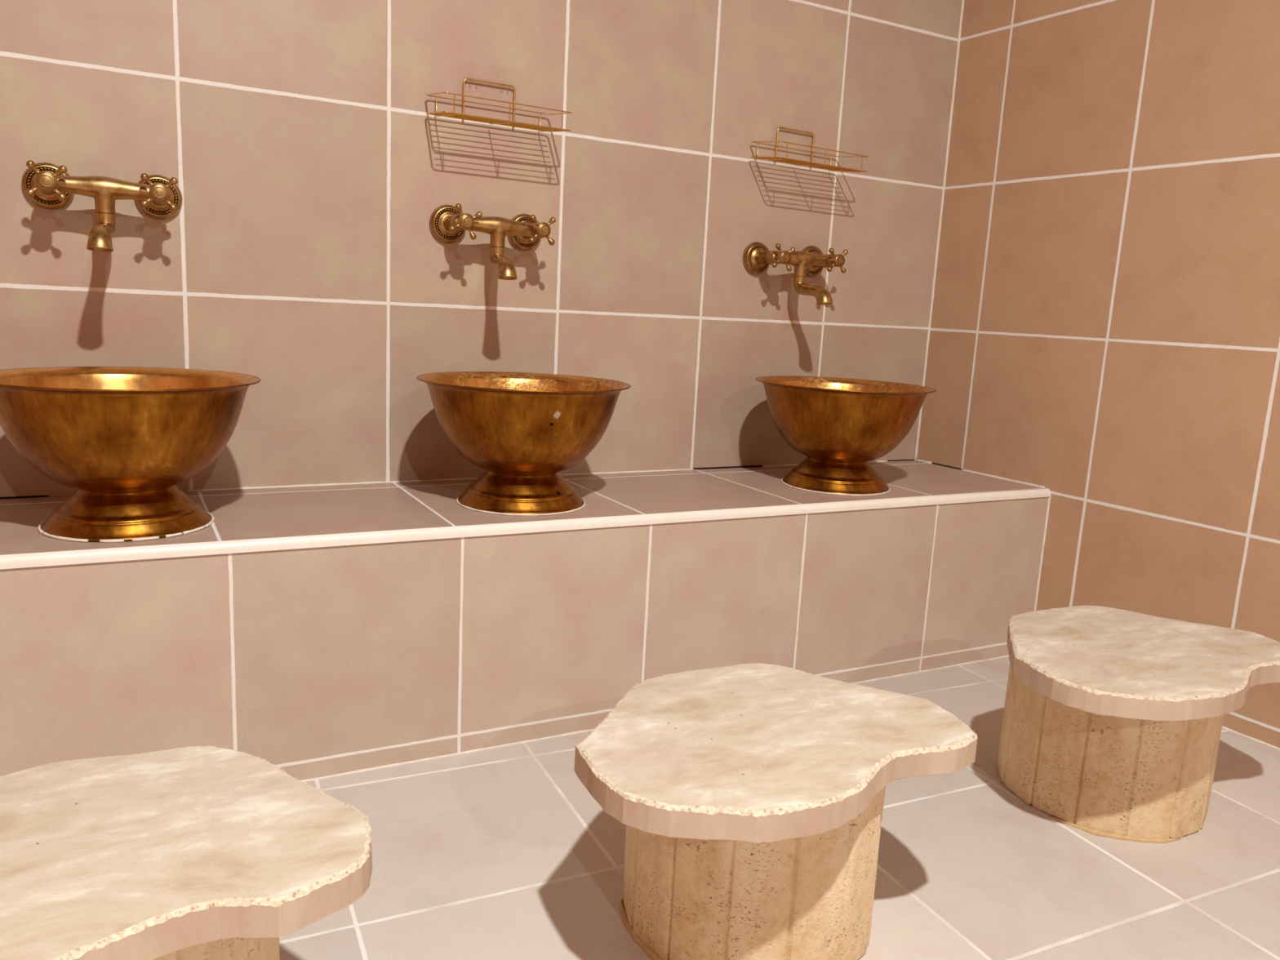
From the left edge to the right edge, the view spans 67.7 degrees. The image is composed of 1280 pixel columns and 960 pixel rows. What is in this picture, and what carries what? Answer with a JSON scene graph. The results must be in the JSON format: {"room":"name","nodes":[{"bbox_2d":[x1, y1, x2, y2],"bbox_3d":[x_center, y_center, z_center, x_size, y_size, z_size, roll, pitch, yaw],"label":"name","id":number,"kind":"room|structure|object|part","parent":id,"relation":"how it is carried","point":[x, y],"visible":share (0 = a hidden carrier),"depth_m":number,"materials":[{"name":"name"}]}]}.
{"room":"turkish bath","nodes":[
{"label":"turkish bath","id":0,"kind":"room"},
{"bbox_2d":[0,0,962,497],"bbox_3d":[-0.620,-0.822,1.571,3.072,2.443,0.060,-3,12,-28],"label":"wall","id":1,"kind":"structure","parent":0,"point":[300,255],"depth_m":1.77,"materials":[{"name":"tile"}]},
{"bbox_2d":[0,495,48,498],"bbox_3d":[-1.049,0.031,1.479,0.227,0.004,0.002,-3,12,-28],"label":"trim","id":2,"kind":"structure","parent":1,"relation":"attached to","point":[28,496],"depth_m":1.52,"materials":[{"name":"black"}]},
{"bbox_2d":[21,160,182,252],"bbox_3d":[-0.796,-0.405,1.423,0.220,0.133,0.179,-2,11,-29],"label":"tap","id":3,"kind":"object","parent":1,"relation":"attached to","point":[49,186],"visible":1,"depth_m":1.43,"materials":[{"name":"gold metal"}]},
{"bbox_3d":[-0.857,-0.431,1.379,0.051,0.051,0.031,1,10,-29],"label":"cross handle","id":4,"kind":"part","parent":3,"relation":"part of","materials":[{"name":"gold metal"}]},
{"bbox_3d":[-0.790,-0.365,1.405,0.034,0.059,0.128,-1,11,-24],"label":"spout","id":5,"kind":"part","parent":3,"relation":"part of","materials":[{"name":"gold metal"}]},
{"bbox_3d":[-0.729,-0.436,1.448,0.051,0.051,0.031,0,10,-29],"label":"cross handle","id":6,"kind":"part","parent":3,"relation":"part of","materials":[{"name":"gold metal"}]},
{"bbox_2d":[186,468,693,491],"bbox_3d":[-0.328,-0.002,1.867,1.013,0.006,0.006,-3,12,-28],"label":"trim","id":7,"kind":"structure","parent":1,"relation":"attached to","point":[443,479],"depth_m":1.78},
{"bbox_2d":[429,203,555,279],"bbox_3d":[-0.248,-0.427,1.721,0.221,0.135,0.178,-2,11,-29],"label":"tap","id":8,"kind":"object","parent":1,"relation":"attached to","point":[448,224],"visible":1,"depth_m":1.73,"materials":[{"name":"gold metal"}]},
{"bbox_3d":[-0.308,-0.453,1.677,0.051,0.051,0.031,14,3,-30],"label":"cross handle","id":9,"kind":"part","parent":8,"relation":"part of","materials":[{"name":"gold metal"}]},
{"bbox_3d":[-0.245,-0.386,1.702,0.034,0.059,0.128,0,10,-20],"label":"spout","id":10,"kind":"part","parent":8,"relation":"part of","materials":[{"name":"gold metal"}]},
{"bbox_3d":[-0.181,-0.457,1.747,0.051,0.051,0.031,-2,11,-29],"label":"cross handle","id":11,"kind":"part","parent":8,"relation":"part of","materials":[{"name":"gold metal"}]},
{"bbox_2d":[426,77,571,132],"bbox_3d":[-0.251,-0.687,1.700,0.239,0.115,0.117,-2,12,-28],"label":"wire basket","id":12,"kind":"object","parent":1,"relation":"attached to","point":[464,117],"visible":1,"depth_m":1.70,"materials":[{"name":"gold metal"}]},
{"bbox_3d":[-0.251,-0.639,1.705,0.239,0.014,0.108,-3,12,-28],"label":"rail","id":13,"kind":"part","parent":12,"relation":"part of","materials":[{"name":"gold metal"}]},
{"bbox_3d":[-0.250,-0.669,1.700,0.239,0.014,0.108,-3,12,-28],"label":"rail","id":14,"kind":"part","parent":12,"relation":"part of","materials":[{"name":"gold metal"}]},
{"bbox_2d":[693,465,762,469],"bbox_3d":[0.199,-0.028,2.154,0.187,0.004,0.002,-3,12,-28],"label":"trim","id":15,"kind":"structure","parent":1,"relation":"attached to","point":[729,467],"depth_m":2.15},
{"bbox_2d":[742,241,848,305],"bbox_3d":[0.359,-0.444,2.052,0.222,0.136,0.179,-4,12,-28],"label":"tap","id":16,"kind":"object","parent":1,"relation":"attached to","point":[810,261],"visible":1,"depth_m":2.06,"materials":[{"name":"gold metal"}]},
{"bbox_3d":[0.299,-0.468,2.009,0.051,0.051,0.031,6,7,-30],"label":"cross handle","id":17,"kind":"part","parent":16,"relation":"part of","materials":[{"name":"gold metal"}]},
{"bbox_3d":[0.367,-0.404,2.035,0.034,0.059,0.128,-3,12,-24],"label":"spout","id":18,"kind":"part","parent":16,"relation":"part of","materials":[{"name":"gold metal"}]},
{"bbox_3d":[0.426,-0.477,2.077,0.051,0.051,0.031,-2,11,-29],"label":"cross handle","id":19,"kind":"part","parent":16,"relation":"part of","materials":[{"name":"gold metal"}]},
{"bbox_2d":[750,126,868,172],"bbox_3d":[0.361,-0.721,2.031,0.239,0.115,0.117,-2,11,-29],"label":"wire basket","id":20,"kind":"object","parent":1,"relation":"attached to","point":[797,162],"visible":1,"depth_m":2.04,"materials":[{"name":"gold metal"}]},
{"bbox_3d":[0.360,-0.673,2.035,0.239,0.014,0.108,-2,11,-29],"label":"rail","id":21,"kind":"part","parent":20,"relation":"part of","materials":[{"name":"gold metal"}]},
{"bbox_3d":[0.362,-0.703,2.030,0.239,0.014,0.108,-2,11,-29],"label":"rail","id":22,"kind":"part","parent":20,"relation":"part of","materials":[{"name":"gold metal"}]},
{"bbox_2d":[762,460,888,466],"bbox_3d":[0.448,-0.038,2.288,0.380,0.006,0.006,-3,12,-28],"label":"trim","id":23,"kind":"structure","parent":1,"relation":"attached to","point":[877,460],"depth_m":2.23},
{"bbox_2d":[888,459,914,461],"bbox_3d":[0.652,-0.049,2.400,0.099,0.003,0.002,-3,12,-28],"label":"trim","id":24,"kind":"structure","parent":1,"relation":"attached to","point":[895,460],"depth_m":2.40,"materials":[{"name":"black"}]},
{"bbox_2d":[915,0,964,459],"bbox_3d":[0.753,-1.066,2.242,0.006,2.066,0.006,7,11,23],"label":"trim","id":25,"kind":"structure","parent":1,"relation":"attached to","point":[962,6],"depth_m":2.32,"materials":[{"name":"white"}]},
{"bbox_2d":[279,656,1279,959],"bbox_3d":[0.863,0.951,-0.757,3.317,0.060,6.000,-3,12,-28],"label":"floor","id":26,"kind":"structure","parent":0,"point":[500,853],"depth_m":1.27,"materials":[{"name":"tile"}]},
{"bbox_2d":[0,746,372,959],"bbox_3d":[-0.466,0.434,0.817,0.442,0.268,0.360,-3,12,-28],"label":"stool","id":27,"kind":"object","parent":26,"relation":"on","point":[188,852],"visible":1,"depth_m":0.79,"materials":[{"name":"cream stone"},{"name":"tan travertine stone"}]},
{"bbox_2d":[0,460,1050,780],"bbox_3d":[-0.556,0.234,1.561,3.087,0.378,0.392,-3,12,-28],"label":"tiled ledge","id":28,"kind":"object","parent":26,"relation":"on","point":[311,632],"visible":0.96,"depth_m":1.53,"materials":[{"name":"tile"}]},
{"bbox_2d":[0,366,261,542],"bbox_3d":[-0.737,-0.041,1.369,0.363,0.213,0.363,-3,12,-28],"label":"copper bowl","id":29,"kind":"object","parent":28,"relation":"on","point":[125,437],"visible":1,"depth_m":1.29,"materials":[{"name":"gold metal"}]},
{"bbox_2d":[416,371,631,515],"bbox_3d":[-0.203,-0.066,1.657,0.375,0.214,0.375,-3,12,-28],"label":"copper bowl","id":30,"kind":"object","parent":28,"relation":"on","point":[523,428],"visible":1,"depth_m":1.56,"materials":[{"name":"gold metal"}]},
{"bbox_3d":[-0.468,0.087,1.384,3.087,0.017,0.021,-3,12,-28],"label":"edge trim","id":31,"kind":"part","parent":28,"relation":"part of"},
{"bbox_2d":[302,655,1008,782],"bbox_3d":[-0.483,0.451,1.444,3.088,0.006,0.006,-3,12,-28],"label":"trim","id":32,"kind":"structure","parent":28,"relation":"attached to","point":[975,661],"depth_m":1.58,"materials":[{"name":"white"}]},
{"bbox_2d":[755,375,936,496],"bbox_3d":[0.414,-0.093,1.983,0.375,0.213,0.375,-3,12,-28],"label":"copper bowl","id":33,"kind":"object","parent":28,"relation":"on","point":[841,425],"visible":1,"depth_m":1.89,"materials":[{"name":"gold metal"}]},
{"bbox_2d":[573,662,977,959],"bbox_3d":[0.135,0.408,1.129,0.466,0.267,0.363,-3,12,-28],"label":"stool","id":34,"kind":"object","parent":26,"relation":"on","point":[748,797],"visible":1,"depth_m":1.04,"materials":[{"name":"beige stone"}]},
{"bbox_3d":[0.145,0.295,1.101,0.466,0.033,0.347,-3,12,-28],"label":"seat","id":35,"kind":"part","parent":34,"relation":"part of","materials":[{"name":"beige stone"}]},
{"bbox_2d":[996,605,1279,843],"bbox_3d":[0.739,0.377,1.476,0.492,0.268,0.369,-3,12,-28],"label":"stool","id":36,"kind":"object","parent":26,"relation":"on","point":[1113,719],"visible":1,"depth_m":1.39,"materials":[{"name":"beige stone"}]},
{"bbox_3d":[0.750,0.263,1.446,0.492,0.033,0.350,-3,12,-28],"label":"seat","id":37,"kind":"part","parent":36,"relation":"part of","materials":[{"name":"beige stone"}]},
{"bbox_2d":[916,0,1279,747],"bbox_3d":[2.303,-0.344,-0.235,0.060,2.443,6.008,-3,12,-31],"label":"wall","id":38,"kind":"structure","parent":0,"point":[1104,332],"depth_m":1.93,"materials":[{"name":"tile"}]},
{"bbox_2d":[915,458,931,463],"bbox_3d":[0.715,-0.046,2.404,0.006,0.006,0.053,-3,12,-31],"label":"trim","id":39,"kind":"structure","parent":38,"relation":"attached to","point":[917,459],"depth_m":2.40,"materials":[{"name":"white"}]},
{"bbox_2d":[931,462,963,470],"bbox_3d":[0.752,-0.034,2.342,0.002,0.004,0.100,-3,12,-31],"label":"trim","id":40,"kind":"structure","parent":38,"relation":"attached to","point":[931,462],"depth_m":2.34,"materials":[{"name":"black"}]},
{"bbox_2d":[960,469,1044,487],"bbox_3d":[0.835,-0.004,2.206,0.006,0.006,0.230,-3,12,-31],"label":"trim","id":41,"kind":"structure","parent":38,"relation":"attached to","point":[961,469],"depth_m":2.20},
{"bbox_2d":[1034,494,1051,610],"bbox_3d":[0.891,0.211,2.131,0.006,0.365,0.006,2,10,-6],"label":"trim","id":42,"kind":"structure","parent":38,"relation":"attached to","point":[1049,498],"depth_m":2.12,"materials":[{"name":"white"}]},
{"bbox_2d":[1222,725,1279,750],"bbox_3d":[2.314,0.893,-0.196,0.006,0.006,5.613,-3,12,-31],"label":"trim","id":43,"kind":"structure","parent":38,"relation":"attached to","point":[1224,727],"depth_m":1.76,"materials":[{"name":"white"}]}
]}

